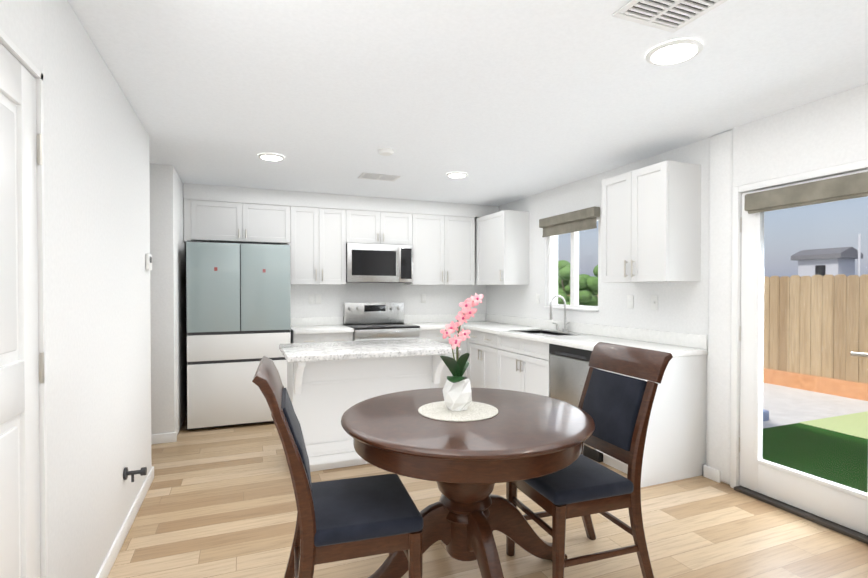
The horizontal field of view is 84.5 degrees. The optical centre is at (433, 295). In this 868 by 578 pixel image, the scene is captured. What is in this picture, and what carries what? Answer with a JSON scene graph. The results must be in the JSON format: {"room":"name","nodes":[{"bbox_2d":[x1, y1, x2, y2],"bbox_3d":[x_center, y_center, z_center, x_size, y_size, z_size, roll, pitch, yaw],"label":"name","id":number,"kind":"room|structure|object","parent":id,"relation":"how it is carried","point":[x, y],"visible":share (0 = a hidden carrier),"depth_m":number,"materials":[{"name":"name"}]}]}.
{"room":"kitchen","nodes":[
{"label":"kitchen","id":0,"kind":"room"},
{"bbox_2d":[0,0,151,577],"bbox_3d":[-0.910,0.119,0.486,0.120,2.440,6.200,0,1,-22],"label":"wall","id":1,"kind":"structure","parent":0,"point":[97,273],"depth_m":2.02,"materials":[{"name":"paint"}]},
{"bbox_2d":[0,43,44,577],"bbox_3d":[-1.127,0.312,1.221,0.114,2.013,0.772,0,1,-22],"label":"door","id":2,"kind":"structure","parent":1,"relation":"in","point":[22,375],"depth_m":1.44,"materials":[{"name":"white wood"}]},
{"bbox_2d":[0,29,47,577],"bbox_3d":[-1.189,0.306,1.185,0.121,2.050,0.800,0,1,-22],"label":"door frame","id":3,"kind":"structure","parent":1,"relation":"attached to","point":[15,51],"depth_m":1.56,"materials":[{"name":"white wood"}]},
{"bbox_2d":[96,466,153,577],"bbox_3d":[-1.644,1.273,2.508,0.013,0.085,1.953,0,1,-22],"label":"baseboard","id":4,"kind":"structure","parent":1,"relation":"attached to","point":[104,571],"depth_m":2.55,"materials":[{"name":"white wood"}]},
{"bbox_2d":[123,467,146,481],"bbox_3d":[-1.643,0.984,2.627,0.103,0.081,0.064,0,1,-22],"label":"door stop","id":5,"kind":"object","parent":1,"relation":"attached to","point":[141,472],"visible":1,"depth_m":2.62,"materials":[{"name":"grey metal"}]},
{"bbox_2d":[145,253,151,269],"bbox_3d":[-1.946,-0.228,3.261,0.022,0.110,0.130,0,1,-22],"label":"thermostat","id":6,"kind":"object","parent":1,"relation":"attached to","point":[148,256],"visible":1,"depth_m":3.20,"materials":[{"name":"white plastic"}]},
{"bbox_2d":[149,163,186,434],"bbox_3d":[-3.025,0.072,4.502,1.145,2.440,1.090,0,1,-22],"label":"wall","id":7,"kind":"structure","parent":0,"point":[168,308],"depth_m":4.19,"materials":[{"name":"paint"}]},
{"bbox_2d":[151,432,176,444],"bbox_3d":[-2.813,1.256,4.006,1.158,0.085,0.013,0,1,-22],"label":"baseboard","id":8,"kind":"structure","parent":7,"relation":"attached to","point":[165,437],"depth_m":4.18,"materials":[{"name":"white wood"}]},
{"bbox_2d":[183,183,498,220],"bbox_3d":[-0.922,-1.084,5.732,3.681,0.153,0.343,0,1,-22],"label":"soffit","id":9,"kind":"structure","parent":0,"point":[203,191],"depth_m":5.44,"materials":[{"name":"paint"}]},
{"bbox_2d":[291,221,485,323],"bbox_3d":[-1.517,0.058,5.759,5.120,2.440,0.120,0,1,-22],"label":"wall","id":10,"kind":"structure","parent":0,"point":[443,299],"depth_m":6.07,"materials":[{"name":"paint"}]},
{"bbox_2d":[309,294,314,303],"bbox_3d":[-1.464,0.048,5.709,0.070,0.116,0.008,0,1,-22],"label":"electrical outlet","id":11,"kind":"object","parent":10,"relation":"attached to","point":[311,298],"visible":1,"depth_m":5.71,"materials":[{"name":"white plastic"}]},
{"bbox_2d":[315,294,320,303],"bbox_3d":[-1.389,0.048,5.735,0.070,0.116,0.015,0,1,-22],"label":"electrical outlet","id":12,"kind":"object","parent":10,"relation":"attached to","point":[317,298],"visible":1,"depth_m":5.73,"materials":[{"name":"white plastic"}]},
{"bbox_2d":[183,198,474,332],"bbox_3d":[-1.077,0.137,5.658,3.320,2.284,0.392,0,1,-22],"label":"upper cabinet","id":13,"kind":"object","parent":10,"relation":"attached to","point":[316,238],"visible":0.98,"depth_m":5.45,"materials":[{"name":"white wood"}]},
{"bbox_2d":[346,243,412,282],"bbox_3d":[-0.685,-0.378,5.776,0.800,0.449,0.453,0,1,-22],"label":"microwave","id":14,"kind":"object","parent":10,"relation":"attached to","point":[376,263],"visible":0.96,"depth_m":5.60,"materials":[{"name":"grey metal"}]},
{"bbox_2d":[421,294,425,302],"bbox_3d":[-0.137,0.042,6.241,0.070,0.116,0.008,0,1,-22],"label":"electrical outlet","id":15,"kind":"object","parent":10,"relation":"attached to","point":[423,298],"visible":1,"depth_m":6.24,"materials":[{"name":"white plastic"}]},
{"bbox_2d":[68,0,867,205],"bbox_3d":[0.024,-1.157,1.902,5.120,0.080,8.400,0,1,-22],"label":"ceiling","id":16,"kind":"structure","parent":0,"point":[500,102],"depth_m":2.54,"materials":[{"name":"paint"}]},
{"bbox_2d":[258,153,284,160],"bbox_3d":[-1.335,-1.131,3.921,0.208,0.017,0.208,0,1,-22],"label":"recessed light","id":17,"kind":"object","parent":16,"relation":"in","point":[270,157],"visible":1,"depth_m":3.89,"materials":[{"name":"white plastic"}]},
{"bbox_2d":[358,173,400,180],"bbox_3d":[-0.532,-1.142,4.620,0.370,0.011,0.220,0,1,-22],"label":"ceiling vent","id":18,"kind":"object","parent":16,"relation":"in","point":[373,176],"visible":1,"depth_m":4.61,"materials":[{"name":"white metal"}]},
{"bbox_2d":[378,148,393,155],"bbox_3d":[-0.377,-1.120,3.735,0.128,0.034,0.128,0,1,-22],"label":"smoke detector","id":19,"kind":"object","parent":16,"relation":"attached to","point":[385,151],"visible":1,"depth_m":3.69,"materials":[{"name":"white plastic"}]},
{"bbox_2d":[446,172,467,177],"bbox_3d":[0.219,-1.138,4.534,0.208,0.017,0.208,0,1,-22],"label":"recessed light","id":20,"kind":"object","parent":16,"relation":"in","point":[456,174],"visible":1,"depth_m":4.50,"materials":[{"name":"white plastic"}]},
{"bbox_2d":[612,0,727,32],"bbox_3d":[0.909,-1.109,1.832,0.330,0.011,0.270,0,1,-22],"label":"ceiling vent","id":21,"kind":"object","parent":16,"relation":"in","point":[672,16],"visible":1,"depth_m":1.86,"materials":[{"name":"white metal"}]},
{"bbox_2d":[646,39,703,64],"bbox_3d":[1.103,-1.110,2.195,0.238,0.017,0.238,0,1,-22],"label":"recessed light","id":22,"kind":"object","parent":16,"relation":"in","point":[674,51],"visible":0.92,"depth_m":2.17,"materials":[{"name":"white plastic"}]},
{"bbox_2d":[107,415,867,577],"bbox_3d":[0.024,1.353,1.931,5.120,0.060,8.400,0,1,-22],"label":"floor","id":23,"kind":"structure","parent":0,"point":[218,502],"depth_m":2.66,"materials":[{"name":"brown wood"}]},
{"bbox_2d":[186,240,290,429],"bbox_3d":[-2.034,0.383,5.026,0.940,1.807,0.823,0,1,-22],"label":"refrigerator","id":24,"kind":"object","parent":23,"relation":"on","point":[238,310],"visible":0.9,"depth_m":4.62,"materials":[{"name":"grey metal"}]},
{"bbox_2d":[291,317,353,342],"bbox_3d":[-1.298,0.774,5.445,0.645,1.014,0.636,0,1,-22],"label":"base cabinet","id":25,"kind":"object","parent":23,"relation":"on","point":[304,329],"depth_m":5.26,"materials":[{"name":"white wood"}]},
{"bbox_2d":[252,356,422,577],"bbox_3d":[-0.391,0.796,1.927,0.604,1.064,0.500,0,1,-17],"label":"dining chair","id":26,"kind":"object","parent":23,"relation":"on","point":[347,519],"visible":1,"depth_m":1.77,"materials":[{"name":"brown wood"}]},
{"bbox_2d":[285,354,450,471],"bbox_3d":[-0.533,0.871,3.785,1.186,0.860,0.750,0,1,-22],"label":"kitchen island","id":27,"kind":"object","parent":23,"relation":"on","point":[329,384],"depth_m":3.61,"materials":[{"name":"white wood"}]},
{"bbox_2d":[279,338,460,361],"bbox_3d":[-0.534,0.421,3.782,1.270,0.040,0.810,0,1,-22],"label":"island countertop","id":28,"kind":"structure","parent":27,"relation":"on","point":[392,348],"depth_m":3.58,"materials":[{"name":"white stone"}]},
{"bbox_2d":[343,302,419,340],"bbox_3d":[-0.625,0.686,5.665,0.760,1.185,0.709,0,1,-22],"label":"range","id":29,"kind":"object","parent":23,"relation":"on","point":[376,321],"visible":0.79,"depth_m":5.81,"materials":[{"name":"silver metal"}]},
{"bbox_2d":[404,315,462,387],"bbox_3d":[-0.020,0.768,5.949,0.565,1.014,0.654,0,1,-22],"label":"base cabinet","id":30,"kind":"object","parent":23,"relation":"on","point":[430,325],"depth_m":5.76,"materials":[{"name":"white wood"}]},
{"bbox_2d":[341,388,594,577],"bbox_3d":[0.147,0.929,2.224,1.140,0.779,1.140,0,1,-22],"label":"dining table","id":31,"kind":"object","parent":23,"relation":"on","point":[468,465],"visible":0.96,"depth_m":2.00,"materials":[{"name":"brown wood"}]},
{"bbox_2d":[418,401,497,421],"bbox_3d":[0.112,0.535,2.226,0.372,0.006,0.372,0,1,-22],"label":"placemat","id":32,"kind":"object","parent":31,"relation":"on","point":[473,411],"visible":0.85,"depth_m":2.17,"materials":[{"name":"white fabric"}]},
{"bbox_2d":[440,293,482,410],"bbox_3d":[0.117,0.260,2.218,0.207,0.541,0.162,0,1,-22],"label":"vase","id":33,"kind":"object","parent":32,"relation":"on","point":[457,393],"visible":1,"depth_m":2.19,"materials":[{"name":"white ceramic"}]},
{"bbox_2d":[549,344,602,462],"bbox_3d":[1.407,0.862,4.075,0.610,0.871,0.600,0,1,-22],"label":"dishwasher","id":34,"kind":"object","parent":23,"relation":"on","point":[569,368],"visible":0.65,"depth_m":3.97,"materials":[{"name":"grey metal"}]},
{"bbox_2d":[445,295,707,487],"bbox_3d":[1.052,0.646,4.907,0.648,1.283,3.384,0,1,-22],"label":"base cabinet","id":35,"kind":"object","parent":23,"relation":"on","point":[508,352],"depth_m":3.82,"materials":[{"name":"white wood"}]},
{"bbox_2d":[506,342,672,577],"bbox_3d":[0.720,0.791,2.313,0.604,1.064,0.500,0,1,-19],"label":"dining chair","id":36,"kind":"object","parent":23,"relation":"on","point":[617,408],"visible":0.81,"depth_m":2.18,"materials":[{"name":"brown wood"}]},
{"bbox_2d":[486,84,867,484],"bbox_3d":[2.303,0.092,2.830,0.210,2.440,8.160,0,1,-22],"label":"wall","id":37,"kind":"structure","parent":0,"point":[828,131],"depth_m":3.37,"materials":[{"name":"paint"}]},
{"bbox_2d":[476,210,528,284],"bbox_3d":[0.830,-0.556,5.862,0.338,0.855,0.698,0,1,-22],"label":"upper cabinet","id":38,"kind":"object","parent":37,"relation":"attached to","point":[502,237],"depth_m":5.58,"materials":[{"name":"white wood"}]},
{"bbox_2d":[536,294,539,303],"bbox_3d":[1.177,0.041,5.438,0.015,0.116,0.070,0,1,-22],"label":"light switch","id":39,"kind":"object","parent":37,"relation":"attached to","point":[537,298],"visible":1,"depth_m":5.43,"materials":[{"name":"white plastic"}]},
{"bbox_2d":[544,217,598,310],"bbox_3d":[1.430,-0.313,4.921,0.110,0.916,0.856,0,1,-22],"label":"kitchen window","id":40,"kind":"structure","parent":37,"relation":"in","point":[574,284],"depth_m":4.92,"materials":[{"name":"white"}]},
{"bbox_2d":[539,206,599,236],"bbox_3d":[1.362,-0.737,4.889,0.073,0.200,0.900,0,1,-22],"label":"roller shade","id":41,"kind":"object","parent":40,"relation":"attached to","point":[578,220],"visible":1,"depth_m":4.81,"materials":[{"name":"beige fabric"}]},
{"bbox_2d":[627,295,632,308],"bbox_3d":[1.701,0.057,4.140,0.008,0.116,0.070,0,1,-22],"label":"electrical outlet","id":42,"kind":"object","parent":37,"relation":"attached to","point":[630,301],"visible":1,"depth_m":4.13,"materials":[{"name":"white plastic"}]},
{"bbox_2d":[601,161,700,282],"bbox_3d":[1.678,-0.531,3.747,0.338,0.855,0.660,0,1,-22],"label":"upper cabinet","id":43,"kind":"object","parent":37,"relation":"attached to","point":[651,223],"depth_m":3.50,"materials":[{"name":"white wood"}]},
{"bbox_2d":[651,295,657,309],"bbox_3d":[1.794,0.059,3.897,0.015,0.116,0.070,0,1,-22],"label":"light switch","id":44,"kind":"object","parent":37,"relation":"attached to","point":[654,302],"visible":1,"depth_m":3.89,"materials":[{"name":"white plastic"}]},
{"bbox_2d":[730,159,867,543],"bbox_3d":[2.258,0.293,2.836,0.190,2.038,0.936,0,1,-22],"label":"door frame","id":45,"kind":"structure","parent":37,"relation":"attached to","point":[737,191],"depth_m":3.20,"materials":[{"name":"white wood"}]},
{"bbox_2d":[739,169,867,534],"bbox_3d":[2.209,0.304,2.818,0.104,1.965,0.845,0,1,-22],"label":"patio door","id":46,"kind":"structure","parent":37,"relation":"in","point":[843,505],"depth_m":3.09,"materials":[{"name":"white"}]},
{"bbox_2d":[744,171,867,213],"bbox_3d":[2.183,-0.590,2.788,0.061,0.127,0.727,0,1,-22],"label":"blinds","id":47,"kind":"object","parent":37,"relation":"attached to","point":[851,186],"visible":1,"depth_m":2.75,"materials":[{"name":"brown fabric"}]},
{"label":"outside","id":48,"kind":"structure","parent":0,"visible":0},
{"bbox_2d":[762,383,867,492],"bbox_3d":[12.421,1.331,13.497,26.500,0.130,44.000,0,1,-22],"label":"ground","id":49,"kind":"structure","parent":48,"point":[817,409],"depth_m":4.72,"materials":[{"name":"green plant"}]},
{"bbox_2d":[558,260,597,305],"bbox_3d":[2.406,0.385,7.871,1.159,1.955,1.221,0,1,-22],"label":"shrub","id":50,"kind":"object","parent":49,"relation":"on","point":[563,266],"depth_m":7.62,"materials":[{"name":"green plant"}]},
{"bbox_2d":[567,274,867,400],"bbox_3d":[4.516,0.510,9.245,0.130,1.672,30.010,0,1,-22],"label":"fence","id":51,"kind":"object","parent":49,"relation":"on","point":[822,307],"depth_m":6.79,"materials":[{"name":"brown wood"}]},
{"bbox_2d":[763,409,768,420],"bbox_3d":[3.599,1.332,5.363,0.170,0.120,0.230,0,1,-22],"label":"bin","id":52,"kind":"object","parent":49,"relation":"on","point":[766,414],"depth_m":5.27,"materials":[{"name":"blue"}]},
{"bbox_2d":[791,234,862,276],"bbox_3d":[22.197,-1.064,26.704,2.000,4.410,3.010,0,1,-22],"label":"neighbouring house","id":53,"kind":"structure","parent":49,"relation":"on","point":[828,264],"depth_m":26.20,"materials":[{"name":"paint"}]}
]}

